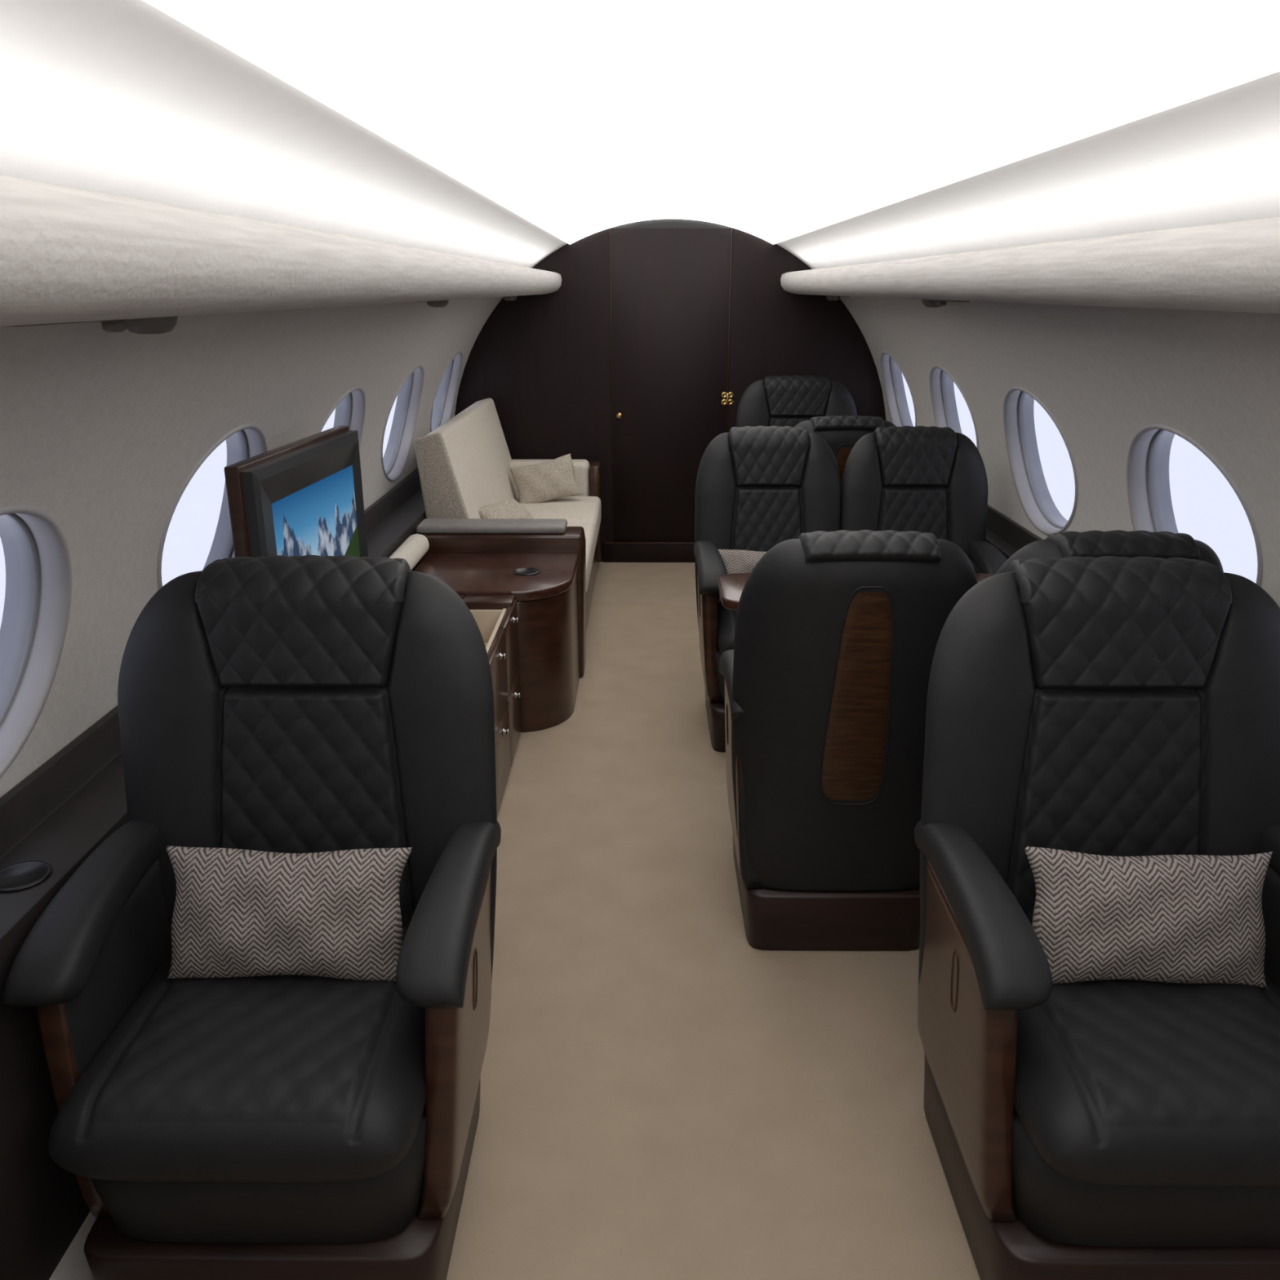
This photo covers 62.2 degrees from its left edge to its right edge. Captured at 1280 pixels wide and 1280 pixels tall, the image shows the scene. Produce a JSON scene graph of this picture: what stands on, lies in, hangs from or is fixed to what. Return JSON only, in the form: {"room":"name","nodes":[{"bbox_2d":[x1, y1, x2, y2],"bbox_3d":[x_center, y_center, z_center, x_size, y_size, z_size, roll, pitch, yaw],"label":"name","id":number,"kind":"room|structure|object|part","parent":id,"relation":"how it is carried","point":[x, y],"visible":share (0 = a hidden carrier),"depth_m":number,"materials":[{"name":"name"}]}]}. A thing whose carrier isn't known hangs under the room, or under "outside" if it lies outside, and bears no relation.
{"room":"aircraft cabin","nodes":[
{"label":"aircraft cabin","id":0,"kind":"room"},
{"bbox_2d":[0,297,502,1279],"bbox_3d":[-0.835,-0.067,2.458,0.321,1.400,6.650,0,18,0],"label":"wall","id":1,"kind":"structure","parent":0,"point":[101,431],"depth_m":1.89,"materials":[{"name":"fabric"}]},
{"bbox_2d":[0,860,52,892],"bbox_3d":[-0.914,0.348,1.564,0.084,0.004,0.084,0,18,0],"label":"cup holder","id":2,"kind":"object","parent":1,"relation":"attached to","point":[20,876],"visible":1,"depth_m":1.57,"materials":[{"name":"black plastic"}]},
{"bbox_2d":[0,505,71,778],"bbox_3d":[-0.956,0.041,1.494,0.167,0.452,0.606,0,18,0],"label":"surround","id":3,"kind":"object","parent":1,"relation":"attached to","point":[27,705],"visible":1,"depth_m":1.74,"materials":[{"name":"white plastic"}]},
{"bbox_2d":[0,513,39,725],"bbox_3d":[-0.999,0.026,1.489,0.165,0.445,0.566,0,18,0],"label":"frame","id":4,"kind":"object","parent":3,"relation":"attached to","point":[20,615],"visible":0.95,"depth_m":1.74,"materials":[{"name":"white plastic"}]},
{"bbox_2d":[6,315,177,333],"bbox_3d":[-0.658,-0.378,1.278,0.072,0.030,0.376,0,18,0],"label":"light","id":5,"kind":"object","parent":1,"relation":"attached to","point":[160,325],"visible":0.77,"depth_m":1.39,"materials":[{"name":"black plastic"}]},
{"bbox_2d":[101,320,126,332],"bbox_3d":[-0.657,-0.394,1.327,0.028,0.016,0.028,0,18,0],"label":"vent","id":6,"kind":"object","parent":5,"relation":"attached to","point":[117,326],"depth_m":1.32,"materials":[{"name":"grey plastic"}]},
{"bbox_2d":[156,423,267,590],"bbox_3d":[-0.951,-0.258,2.396,0.167,0.452,0.606,0,18,0],"label":"surround","id":7,"kind":"object","parent":1,"relation":"attached to","point":[255,437],"visible":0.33,"depth_m":2.23,"materials":[{"name":"white plastic"}]},
{"bbox_2d":[202,430,248,570],"bbox_3d":[-0.994,-0.273,2.391,0.165,0.445,0.566,0,18,0],"label":"frame","id":8,"kind":"object","parent":7,"relation":"attached to","point":[222,547],"visible":0.09,"depth_m":2.63,"materials":[{"name":"white plastic"}]},
{"bbox_2d":[0,468,426,1279],"bbox_3d":[-0.919,0.282,2.530,0.144,0.628,6.545,0,18,0],"label":"side ledge","id":9,"kind":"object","parent":1,"relation":"attached to","point":[63,811],"depth_m":1.57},
{"bbox_2d":[0,174,561,326],"bbox_3d":[-0.548,-0.750,2.191,0.279,0.104,6.573,0,18,0],"label":"overhead panel","id":10,"kind":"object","parent":1,"relation":"attached to","point":[68,254],"depth_m":1.00,"materials":[{"name":"fabric"}]},
{"bbox_2d":[317,386,366,449],"bbox_3d":[-0.945,-0.557,3.297,0.167,0.452,0.606,0,18,0],"label":"surround","id":11,"kind":"object","parent":1,"relation":"attached to","point":[357,393],"visible":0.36,"depth_m":3.46,"materials":[{"name":"white plastic"}]},
{"bbox_2d":[333,392,351,428],"bbox_3d":[-0.989,-0.572,3.293,0.165,0.445,0.566,0,18,0],"label":"frame","id":12,"kind":"object","parent":11,"relation":"attached to","point":[344,410],"visible":0.06,"depth_m":3.48,"materials":[{"name":"white plastic"}]},
{"bbox_2d":[381,364,424,481],"bbox_3d":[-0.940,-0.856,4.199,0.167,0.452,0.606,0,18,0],"label":"surround","id":13,"kind":"object","parent":1,"relation":"attached to","point":[397,468],"visible":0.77,"depth_m":4.41,"materials":[{"name":"white plastic"}]},
{"bbox_2d":[419,299,448,307],"bbox_3d":[-0.647,-1.030,3.242,0.072,0.030,0.376,0,18,0],"label":"light","id":14,"kind":"object","parent":1,"relation":"attached to","point":[435,304],"visible":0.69,"depth_m":3.36,"materials":[{"name":"black plastic"}]},
{"bbox_2d":[426,301,435,306],"bbox_3d":[-0.646,-1.045,3.292,0.028,0.016,0.028,0,18,0],"label":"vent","id":15,"kind":"object","parent":14,"relation":"attached to","point":[429,303],"depth_m":3.28,"materials":[{"name":"grey plastic"}]},
{"bbox_2d":[430,351,462,432],"bbox_3d":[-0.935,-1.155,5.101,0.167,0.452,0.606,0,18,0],"label":"surround","id":16,"kind":"object","parent":1,"relation":"attached to","point":[458,357],"visible":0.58,"depth_m":5.34,"materials":[{"name":"white plastic"}]},
{"bbox_2d":[502,295,517,300],"bbox_3d":[-0.636,-1.627,5.046,0.072,0.030,0.376,0,18,0],"label":"light","id":17,"kind":"object","parent":1,"relation":"attached to","point":[506,298],"visible":0.66,"depth_m":5.16,"materials":[{"name":"black plastic"}]},
{"bbox_2d":[455,228,612,561],"bbox_3d":[-0.562,-1.240,5.518,0.822,1.701,0.050,0,18,0],"label":"panel","id":18,"kind":"object","parent":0,"point":[543,361],"visible":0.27,"depth_m":5.44,"materials":[{"name":"brown wood"}]},
{"bbox_2d":[90,561,980,1279],"bbox_3d":[0.138,0.624,2.695,1.940,0.060,6.675,0,18,0],"label":"floor","id":19,"kind":"structure","parent":0,"point":[665,1095],"depth_m":2.09,"materials":[{"name":"beige carpet"}]},
{"bbox_2d":[3,555,501,1279],"bbox_3d":[-0.530,0.426,1.600,0.600,1.004,0.643,0,18,0],"label":"armchair","id":20,"kind":"object","parent":19,"relation":"on","point":[285,1126],"visible":0.89,"depth_m":1.53,"materials":[{"name":"black leather"}]},
{"bbox_3d":[-0.779,0.575,1.643,0.086,0.395,0.400,0,18,0],"label":"arm","id":21,"kind":"part","parent":20,"relation":"part of","materials":[{"name":"black leather"}]},
{"bbox_2d":[48,927,426,1182],"bbox_3d":[-0.531,0.585,1.561,0.476,0.147,0.470,0,18,0],"label":"seat cushion","id":22,"kind":"object","parent":20,"relation":"on","point":[285,1077],"depth_m":1.39,"materials":[{"name":"black leather"}]},
{"bbox_3d":[-0.531,0.700,1.631,0.477,0.175,0.440,0,18,0],"label":"seat frame","id":23,"kind":"part","parent":20,"relation":"part of","materials":[{"name":"black leather"}]},
{"bbox_2d":[164,844,412,982],"bbox_3d":[-0.528,0.409,1.587,0.371,0.191,0.118,1,18,2],"label":"throw pillow","id":24,"kind":"object","parent":20,"relation":"on","point":[237,913],"visible":0.99,"depth_m":1.55,"materials":[{"name":"fabric"}]},
{"bbox_3d":[-0.529,0.302,1.768,0.596,0.835,0.232,0,18,0],"label":"backrest","id":25,"kind":"part","parent":20,"relation":"part of","materials":[{"name":"black leather"}]},
{"bbox_3d":[-0.282,0.575,1.641,0.086,0.395,0.400,0,18,0],"label":"arm","id":26,"kind":"part","parent":20,"relation":"part of","materials":[{"name":"brown wood"}]},
{"bbox_3d":[-0.244,0.502,1.569,0.009,0.104,0.032,0,18,0],"label":"arm pull","id":27,"kind":"part","parent":20,"relation":"part of","materials":[{"name":"brown metal"}]},
{"bbox_2d":[458,595,521,815],"bbox_3d":[-0.607,0.291,2.834,0.458,0.485,1.310,0,18,0],"label":"credenza","id":28,"kind":"object","parent":19,"relation":"on","point":[495,616],"visible":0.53,"depth_m":3.20,"materials":[{"name":"brown wood"}]},
{"bbox_2d":[224,425,368,557],"bbox_3d":[-0.801,-0.190,2.592,0.061,0.576,0.692,1,18,4],"label":"television","id":29,"kind":"object","parent":28,"relation":"on","point":[304,496],"visible":0.48,"depth_m":2.48,"materials":[{"name":"black plastic"}]},
{"bbox_2d":[389,533,429,570],"bbox_3d":[-0.797,-0.239,3.486,0.084,0.080,0.760,0,18,0],"label":"bolster cushion","id":30,"kind":"object","parent":28,"relation":"on","point":[415,546],"visible":0.48,"depth_m":3.61,"materials":[{"name":"beige fabric"}]},
{"bbox_3d":[-0.480,-0.045,3.308,0.133,0.101,0.013,0,18,0],"label":"drawer","id":31,"kind":"part","parent":28,"relation":"part of","materials":[{"name":"beige wood"}]},
{"bbox_3d":[-0.423,0.126,2.788,0.012,0.105,1.106,0,18,0],"label":"drawer","id":32,"kind":"part","parent":28,"relation":"part of","materials":[{"name":"brown wood"}]},
{"bbox_3d":[-0.405,0.142,2.915,0.021,0.225,0.450,0,18,0],"label":"drawer","id":33,"kind":"part","parent":28,"relation":"part of","materials":[{"name":"brown wood"}]},
{"bbox_3d":[-0.385,0.045,2.978,0.017,0.020,0.020,0,18,0],"label":"knob","id":34,"kind":"part","parent":28,"relation":"part of","materials":[{"name":"metal"}]},
{"bbox_3d":[-0.405,0.358,2.987,0.021,0.220,0.450,0,18,0],"label":"door","id":35,"kind":"part","parent":28,"relation":"part of","materials":[{"name":"brown wood"}]},
{"bbox_3d":[-0.385,0.264,3.050,0.017,0.020,0.020,0,18,0],"label":"knob","id":36,"kind":"part","parent":28,"relation":"part of","materials":[{"name":"metal"}]},
{"bbox_3d":[-0.403,0.024,3.273,0.021,0.225,0.295,0,18,0],"label":"drawer","id":37,"kind":"part","parent":28,"relation":"part of","materials":[{"name":"brown wood"}]},
{"bbox_3d":[-0.403,0.240,3.345,0.021,0.220,0.295,0,18,0],"label":"door","id":38,"kind":"part","parent":28,"relation":"part of","materials":[{"name":"brown wood"}]},
{"bbox_3d":[-0.384,-0.062,3.269,0.017,0.020,0.020,0,18,0],"label":"knob","id":39,"kind":"part","parent":28,"relation":"part of","materials":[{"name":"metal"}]},
{"bbox_3d":[-0.384,0.172,3.325,0.017,0.020,0.020,0,18,0],"label":"knob","id":40,"kind":"part","parent":28,"relation":"part of","materials":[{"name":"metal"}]},
{"bbox_2d":[413,553,579,732],"bbox_3d":[-0.502,-0.005,3.705,0.558,0.498,0.518,0,18,0],"label":"side table","id":41,"kind":"object","parent":19,"relation":"on","point":[544,586],"visible":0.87,"depth_m":3.54,"materials":[{"name":"brown wood"}]},
{"bbox_2d":[413,553,579,601],"bbox_3d":[-0.502,-0.219,3.634,0.558,0.035,0.518,0,18,0],"label":"countertop","id":42,"kind":"structure","parent":41,"relation":"on","point":[467,574],"depth_m":3.61,"materials":[{"name":"brown wood"}]},
{"bbox_2d":[413,398,601,677],"bbox_3d":[-0.529,-0.554,4.739,0.655,0.889,1.760,0,18,0],"label":"sofa","id":43,"kind":"object","parent":19,"relation":"on","point":[464,464],"visible":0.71,"depth_m":4.12,"materials":[{"name":"beige fabric"}]},
{"bbox_2d":[426,398,519,518],"bbox_3d":[-0.735,-0.775,4.799,0.223,0.490,1.450,0,18,0],"label":"cushion","id":44,"kind":"object","parent":43,"relation":"on","point":[469,461],"depth_m":4.43,"materials":[{"name":"beige fabric"}]},
{"bbox_3d":[-0.517,-0.144,4.035,0.623,0.555,0.165,0,18,0],"label":"arm panel","id":45,"kind":"part","parent":43,"relation":"part of","materials":[{"name":"brown wood"}]},
{"bbox_2d":[478,497,534,519],"bbox_3d":[-0.551,-0.507,4.470,0.156,0.141,0.303,8,20,24],"label":"throw pillow","id":46,"kind":"object","parent":43,"relation":"on","point":[508,508],"visible":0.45,"depth_m":4.42,"materials":[{"name":"fabric"}]},
{"bbox_2d":[509,453,583,503],"bbox_3d":[-0.464,-0.786,5.263,0.351,0.256,0.138,-4,19,-12],"label":"throw pillow","id":47,"kind":"object","parent":43,"relation":"on","point":[544,482],"visible":0.99,"depth_m":5.22,"materials":[{"name":"fabric"}]},
{"bbox_3d":[-0.473,-0.774,5.498,0.425,0.310,0.140,0,18,0],"label":"arm","id":48,"kind":"part","parent":43,"relation":"part of","materials":[{"name":"beige fabric"}]},
{"bbox_2d":[515,496,601,543],"bbox_3d":[-0.449,-0.573,5.146,0.498,0.140,0.635,0,18,0],"label":"seat cushion","id":49,"kind":"object","parent":43,"relation":"on","point":[571,508],"depth_m":5.09,"materials":[{"name":"beige fabric"}]},
{"bbox_2d":[566,522,595,592],"bbox_3d":[-0.452,-0.350,4.472,0.498,0.140,0.775,0,18,0],"label":"seat cushion","id":50,"kind":"object","parent":43,"relation":"on","point":[588,527],"depth_m":4.55,"materials":[{"name":"beige fabric"}]},
{"bbox_3d":[-0.500,-0.306,4.911,0.558,0.220,1.590,0,18,0],"label":"drawer","id":51,"kind":"part","parent":43,"relation":"part of","materials":[{"name":"beige fabric"}]},
{"bbox_3d":[-0.231,-0.669,5.537,0.052,0.505,0.170,0,18,0],"label":"arm panel","id":52,"kind":"part","parent":43,"relation":"part of","materials":[{"name":"brown wood"}]},
{"bbox_2d":[604,543,694,562],"bbox_3d":[0.480,-0.471,5.735,1.350,0.105,0.016,0,18,0],"label":"board","id":53,"kind":"object","parent":19,"relation":"on","point":[613,553],"visible":0.44,"depth_m":5.73,"materials":[{"name":"brown wood"}]},
{"bbox_2d":[604,542,694,543],"bbox_3d":[0.480,-0.523,5.714,1.350,0.006,0.018,0,18,0],"label":"bead","id":54,"kind":"object","parent":53,"relation":"on","point":[604,542],"visible":0.44,"depth_m":5.71,"materials":[{"name":"brown wood"}]},
{"bbox_2d":[693,426,841,751],"bbox_3d":[0.431,-0.181,3.487,0.496,0.969,0.637,0,18,0],"label":"armchair","id":55,"kind":"object","parent":19,"relation":"on","point":[758,488],"visible":0.52,"depth_m":3.54,"materials":[{"name":"black leather"}]},
{"bbox_3d":[0.195,-0.124,3.456,0.008,0.104,0.032,0,18,0],"label":"arm pull","id":56,"kind":"part","parent":55,"relation":"part of","materials":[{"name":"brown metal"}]},
{"bbox_3d":[0.231,-0.050,3.527,0.080,0.395,0.400,0,18,0],"label":"arm","id":57,"kind":"part","parent":55,"relation":"part of","materials":[{"name":"brown wood"}]},
{"bbox_3d":[0.431,0.075,3.515,0.394,0.175,0.440,0,18,0],"label":"seat frame","id":58,"kind":"part","parent":55,"relation":"part of","materials":[{"name":"brown wood"}]},
{"bbox_2d":[717,602,737,654],"bbox_3d":[0.431,-0.040,3.445,0.372,0.147,0.470,0,18,0],"label":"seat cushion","id":59,"kind":"object","parent":55,"relation":"on","point":[726,617],"depth_m":3.30,"materials":[{"name":"black leather"}]},
{"bbox_2d":[717,549,766,603],"bbox_3d":[0.398,-0.209,3.459,0.305,0.169,0.107,0,18,1],"label":"throw pillow","id":60,"kind":"object","parent":55,"relation":"on","point":[735,561],"visible":0.12,"depth_m":3.43,"materials":[{"name":"fabric"}]},
{"bbox_3d":[0.432,-0.305,3.655,0.492,0.800,0.227,0,18,0],"label":"backrest","id":61,"kind":"part","parent":55,"relation":"part of","materials":[{"name":"black leather"}]},
{"bbox_2d":[735,375,857,426],"bbox_3d":[0.768,-0.742,5.124,0.600,1.004,0.643,0,18,0],"label":"armchair","id":62,"kind":"object","parent":19,"relation":"on","point":[783,401],"visible":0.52,"depth_m":5.17,"materials":[{"name":"black leather"}]},
{"bbox_2d":[794,415,895,485],"bbox_3d":[0.758,-0.439,4.266,0.496,0.969,0.637,0,18,0],"label":"armchair","id":63,"kind":"object","parent":19,"relation":"on","point":[841,433],"visible":0.17,"depth_m":3.84,"materials":[{"name":"black leather"}]},
{"bbox_3d":[0.757,-0.439,4.056,0.492,0.800,0.227,0,18,0],"label":"backrest","id":64,"kind":"part","parent":63,"relation":"part of","materials":[{"name":"black leather"}]},
{"bbox_2d":[718,529,977,951],"bbox_3d":[0.441,0.171,2.426,0.496,0.969,0.637,0,18,0],"label":"armchair","id":65,"kind":"object","parent":19,"relation":"on","point":[826,673],"visible":0.92,"depth_m":2.17,"materials":[{"name":"black leather"}]},
{"bbox_3d":[0.206,0.197,2.487,0.008,0.104,0.032,0,18,0],"label":"arm pull","id":66,"kind":"part","parent":65,"relation":"part of","materials":[{"name":"brown metal"}]},
{"bbox_3d":[0.241,0.299,2.474,0.080,0.395,0.400,0,18,0],"label":"arm","id":67,"kind":"part","parent":65,"relation":"part of","materials":[{"name":"black leather"}]},
{"bbox_3d":[0.641,0.300,2.471,0.080,0.395,0.400,0,18,0],"label":"arm","id":68,"kind":"part","parent":65,"relation":"part of","materials":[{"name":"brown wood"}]},
{"bbox_2d":[717,573,995,610],"bbox_3d":[0.645,0.151,3.028,0.850,0.628,0.310,0,18,0],"label":"conference table","id":69,"kind":"object","parent":19,"relation":"on","point":[731,586],"visible":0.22,"depth_m":2.94,"materials":[{"name":"brown wood"}]},
{"bbox_2d":[840,426,1007,573],"bbox_3d":[0.923,-0.180,3.484,0.496,0.969,0.637,0,18,0],"label":"armchair","id":70,"kind":"object","parent":19,"relation":"on","point":[931,479],"visible":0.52,"depth_m":3.54,"materials":[{"name":"black leather"}]},
{"bbox_3d":[1.123,-0.048,3.523,0.080,0.395,0.400,0,18,0],"label":"arm","id":71,"kind":"part","parent":70,"relation":"part of","materials":[{"name":"black leather"}]},
{"bbox_2d":[914,555,1279,1279],"bbox_3d":[0.751,0.429,1.593,0.600,1.004,0.643,0,18,0],"label":"armchair","id":72,"kind":"object","parent":19,"relation":"on","point":[1105,705],"visible":0.9,"depth_m":1.62,"materials":[{"name":"black leather"}]},
{"bbox_3d":[0.465,0.503,1.565,0.009,0.104,0.032,0,18,0],"label":"arm pull","id":73,"kind":"part","parent":72,"relation":"part of","materials":[{"name":"brown metal"}]},
{"bbox_3d":[0.502,0.577,1.637,0.086,0.395,0.400,0,18,0],"label":"arm","id":74,"kind":"part","parent":72,"relation":"part of","materials":[{"name":"brown wood"}]},
{"bbox_3d":[0.752,0.304,1.761,0.596,0.835,0.232,0,18,0],"label":"backrest","id":75,"kind":"part","parent":72,"relation":"part of","materials":[{"name":"black leather"}]},
{"bbox_3d":[0.751,0.702,1.624,0.477,0.175,0.440,0,18,0],"label":"seat frame","id":76,"kind":"part","parent":72,"relation":"part of","materials":[{"name":"black leather"}]},
{"bbox_2d":[1013,968,1279,1186],"bbox_3d":[0.751,0.587,1.555,0.476,0.147,0.470,0,18,0],"label":"seat cushion","id":77,"kind":"object","parent":72,"relation":"on","point":[1117,1082],"depth_m":1.39,"materials":[{"name":"black leather"}]},
{"bbox_2d":[1023,846,1272,989],"bbox_3d":[0.756,0.412,1.576,0.371,0.199,0.116,0,18,0],"label":"throw pillow","id":78,"kind":"object","parent":72,"relation":"on","point":[1167,918],"visible":0.98,"depth_m":1.54,"materials":[{"name":"fabric"}]},
{"bbox_3d":[1.000,0.578,1.634,0.086,0.395,0.400,0,18,0],"label":"arm","id":79,"kind":"part","parent":72,"relation":"part of","materials":[{"name":"black leather"}]},
{"bbox_2d":[995,529,1223,574],"bbox_3d":[0.927,0.172,2.424,0.496,0.969,0.637,0,18,0],"label":"armchair","id":80,"kind":"object","parent":19,"relation":"on","point":[1117,543],"visible":0.16,"depth_m":2.00,"materials":[{"name":"black leather"}]},
{"bbox_2d":[0,0,1279,269],"bbox_3d":[0.138,-0.890,2.172,1.624,0.343,6.635,0,18,0],"label":"ceiling","id":81,"kind":"structure","parent":0,"point":[125,98],"depth_m":1.37,"materials":[{"name":"white"}]},
{"bbox_2d":[142,0,1279,244],"bbox_3d":[0.137,-0.980,2.105,1.000,0.129,6.525,0,18,0],"label":"ceiling light panel","id":82,"kind":"object","parent":81,"relation":"attached to","point":[775,122],"depth_m":1.49,"materials":[{"name":"white plastic"}]},
{"bbox_2d":[609,218,732,504],"bbox_3d":[0.155,-1.264,5.525,2.240,1.742,0.025,0,18,0],"label":"door frame","id":83,"kind":"structure","parent":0,"point":[664,223],"depth_m":5.25,"materials":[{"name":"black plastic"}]},
{"bbox_2d":[609,228,732,542],"bbox_3d":[0.153,-1.234,5.513,0.602,1.686,0.046,0,18,0],"label":"leaf","id":84,"kind":"object","parent":83,"relation":"attached to","point":[670,287],"depth_m":5.44,"materials":[{"name":"brown wood"}]},
{"bbox_3d":[-0.147,-1.280,5.481,0.003,1.580,0.012,0,18,0],"label":"edge strip","id":85,"kind":"part","parent":84,"relation":"part of","materials":[{"name":"brown wood"}]},
{"bbox_2d":[616,412,622,418],"bbox_3d":[-0.107,-1.163,5.493,0.034,0.034,0.047,0,18,0],"label":"door knob","id":86,"kind":"object","parent":84,"relation":"attached to","point":[619,415],"depth_m":5.47,"materials":[{"name":"gold metal"}]},
{"bbox_2d":[720,399,726,405],"bbox_3d":[0.436,-1.229,5.487,0.034,0.034,0.009,0,18,0],"label":"leaf","id":87,"kind":"object","parent":84,"relation":"attached to","point":[723,402],"visible":1,"depth_m":5.48,"materials":[{"name":"gold metal"}]},
{"bbox_2d":[721,391,726,398],"bbox_3d":[0.436,-1.263,5.476,0.034,0.034,0.009,0,18,0],"label":"leaf","id":88,"kind":"object","parent":87,"relation":"attached to","point":[724,393],"visible":1,"depth_m":5.47,"materials":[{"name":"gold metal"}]},
{"bbox_2d":[726,392,728,404],"bbox_3d":[0.452,-1.245,5.478,0.012,0.060,0.012,0,18,0],"label":"pin","id":89,"kind":"object","parent":87,"relation":"attached to","point":[727,393],"visible":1,"depth_m":5.47,"materials":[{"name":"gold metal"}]},
{"bbox_3d":[0.452,-1.279,5.478,0.003,1.580,0.012,0,18,0],"label":"edge strip","id":90,"kind":"part","parent":84,"relation":"part of","materials":[{"name":"brown wood"}]},
{"bbox_2d":[727,227,885,432],"bbox_3d":[0.870,-1.238,5.511,0.826,1.702,0.050,0,18,0],"label":"panel","id":91,"kind":"object","parent":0,"point":[774,331],"visible":0.28,"depth_m":5.38,"materials":[{"name":"brown wood"}]},
{"bbox_2d":[728,399,733,405],"bbox_3d":[0.468,-1.229,5.487,0.034,0.034,0.009,0,18,0],"label":"leaf","id":92,"kind":"object","parent":91,"relation":"attached to","point":[731,401],"visible":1,"depth_m":5.48,"materials":[{"name":"gold metal"}]},
{"bbox_2d":[728,391,733,398],"bbox_3d":[0.468,-1.263,5.476,0.034,0.034,0.009,0,18,0],"label":"leaf","id":93,"kind":"object","parent":92,"relation":"attached to","point":[731,393],"visible":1,"depth_m":5.47,"materials":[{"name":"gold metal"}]},
{"bbox_2d":[840,296,1279,607],"bbox_3d":[1.110,-0.064,2.448,0.321,1.400,6.650,0,18,0],"label":"wall","id":94,"kind":"structure","parent":0,"point":[1104,375],"depth_m":2.59,"materials":[{"name":"fabric"}]},
{"bbox_2d":[826,295,849,300],"bbox_3d":[0.944,-1.625,5.038,0.072,0.030,0.376,0,18,0],"label":"light","id":95,"kind":"object","parent":94,"relation":"attached to","point":[828,297],"visible":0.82,"depth_m":5.15,"materials":[{"name":"black plastic"}]},
{"bbox_2d":[880,351,916,426],"bbox_3d":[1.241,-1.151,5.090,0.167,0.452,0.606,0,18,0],"label":"surround","id":96,"kind":"object","parent":94,"relation":"attached to","point":[885,356],"visible":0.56,"depth_m":5.33,"materials":[{"name":"grey plastic"}]},
{"bbox_2d":[921,299,969,307],"bbox_3d":[0.933,-1.027,3.234,0.072,0.030,0.376,0,18,0],"label":"light","id":97,"kind":"object","parent":94,"relation":"attached to","point":[927,303],"visible":0.73,"depth_m":3.35,"materials":[{"name":"black plastic"}]},
{"bbox_2d":[937,301,946,306],"bbox_3d":[0.934,-1.042,3.284,0.028,0.016,0.028,0,18,0],"label":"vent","id":98,"kind":"object","parent":97,"relation":"attached to","point":[939,303],"depth_m":3.27,"materials":[{"name":"grey plastic"}]},
{"bbox_2d":[928,364,978,450],"bbox_3d":[1.236,-0.852,4.188,0.167,0.452,0.606,0,18,0],"label":"surround","id":99,"kind":"object","parent":94,"relation":"attached to","point":[935,371],"visible":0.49,"depth_m":4.38,"materials":[{"name":"white plastic"}]},
{"bbox_2d":[940,370,961,433],"bbox_3d":[1.279,-0.867,4.183,0.165,0.445,0.566,0,18,0],"label":"frame","id":100,"kind":"object","parent":99,"relation":"attached to","point":[952,418],"visible":0.22,"depth_m":4.42,"materials":[{"name":"white plastic"}]},
{"bbox_2d":[985,504,1042,559],"bbox_3d":[1.229,0.224,2.498,0.074,0.498,6.545,0,18,0],"label":"trim","id":101,"kind":"structure","parent":94,"relation":"attached to","point":[1008,536],"depth_m":3.60,"materials":[{"name":"black leather"}]},
{"bbox_2d":[780,216,1279,313],"bbox_3d":[0.823,-0.748,2.184,0.279,0.104,6.573,0,18,0],"label":"overhead panel","id":102,"kind":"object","parent":94,"relation":"attached to","point":[1230,266],"depth_m":1.59,"materials":[{"name":"fabric"}]},
{"bbox_2d":[1003,386,1078,535],"bbox_3d":[1.231,-0.553,3.286,0.167,0.452,0.606,0,18,0],"label":"surround","id":103,"kind":"object","parent":94,"relation":"attached to","point":[1026,497],"visible":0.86,"depth_m":3.48,"materials":[{"name":"white plastic"}]},
{"bbox_2d":[1017,391,1067,528],"bbox_3d":[1.274,-0.568,3.281,0.165,0.445,0.566,0,18,0],"label":"frame","id":104,"kind":"object","parent":103,"relation":"attached to","point":[1033,465],"visible":0.41,"depth_m":3.51,"materials":[{"name":"white plastic"}]},
{"bbox_2d":[1126,424,1262,586],"bbox_3d":[1.226,-0.255,2.384,0.167,0.452,0.606,0,18,0],"label":"surround","id":105,"kind":"object","parent":94,"relation":"attached to","point":[1139,448],"visible":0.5,"depth_m":2.57,"materials":[{"name":"white plastic"}]},
{"bbox_2d":[1146,429,1177,533],"bbox_3d":[1.269,-0.269,2.380,0.165,0.445,0.566,0,18,0],"label":"frame","id":106,"kind":"object","parent":105,"relation":"attached to","point":[1157,464],"visible":0.18,"depth_m":2.62,"materials":[{"name":"white plastic"}]}
]}

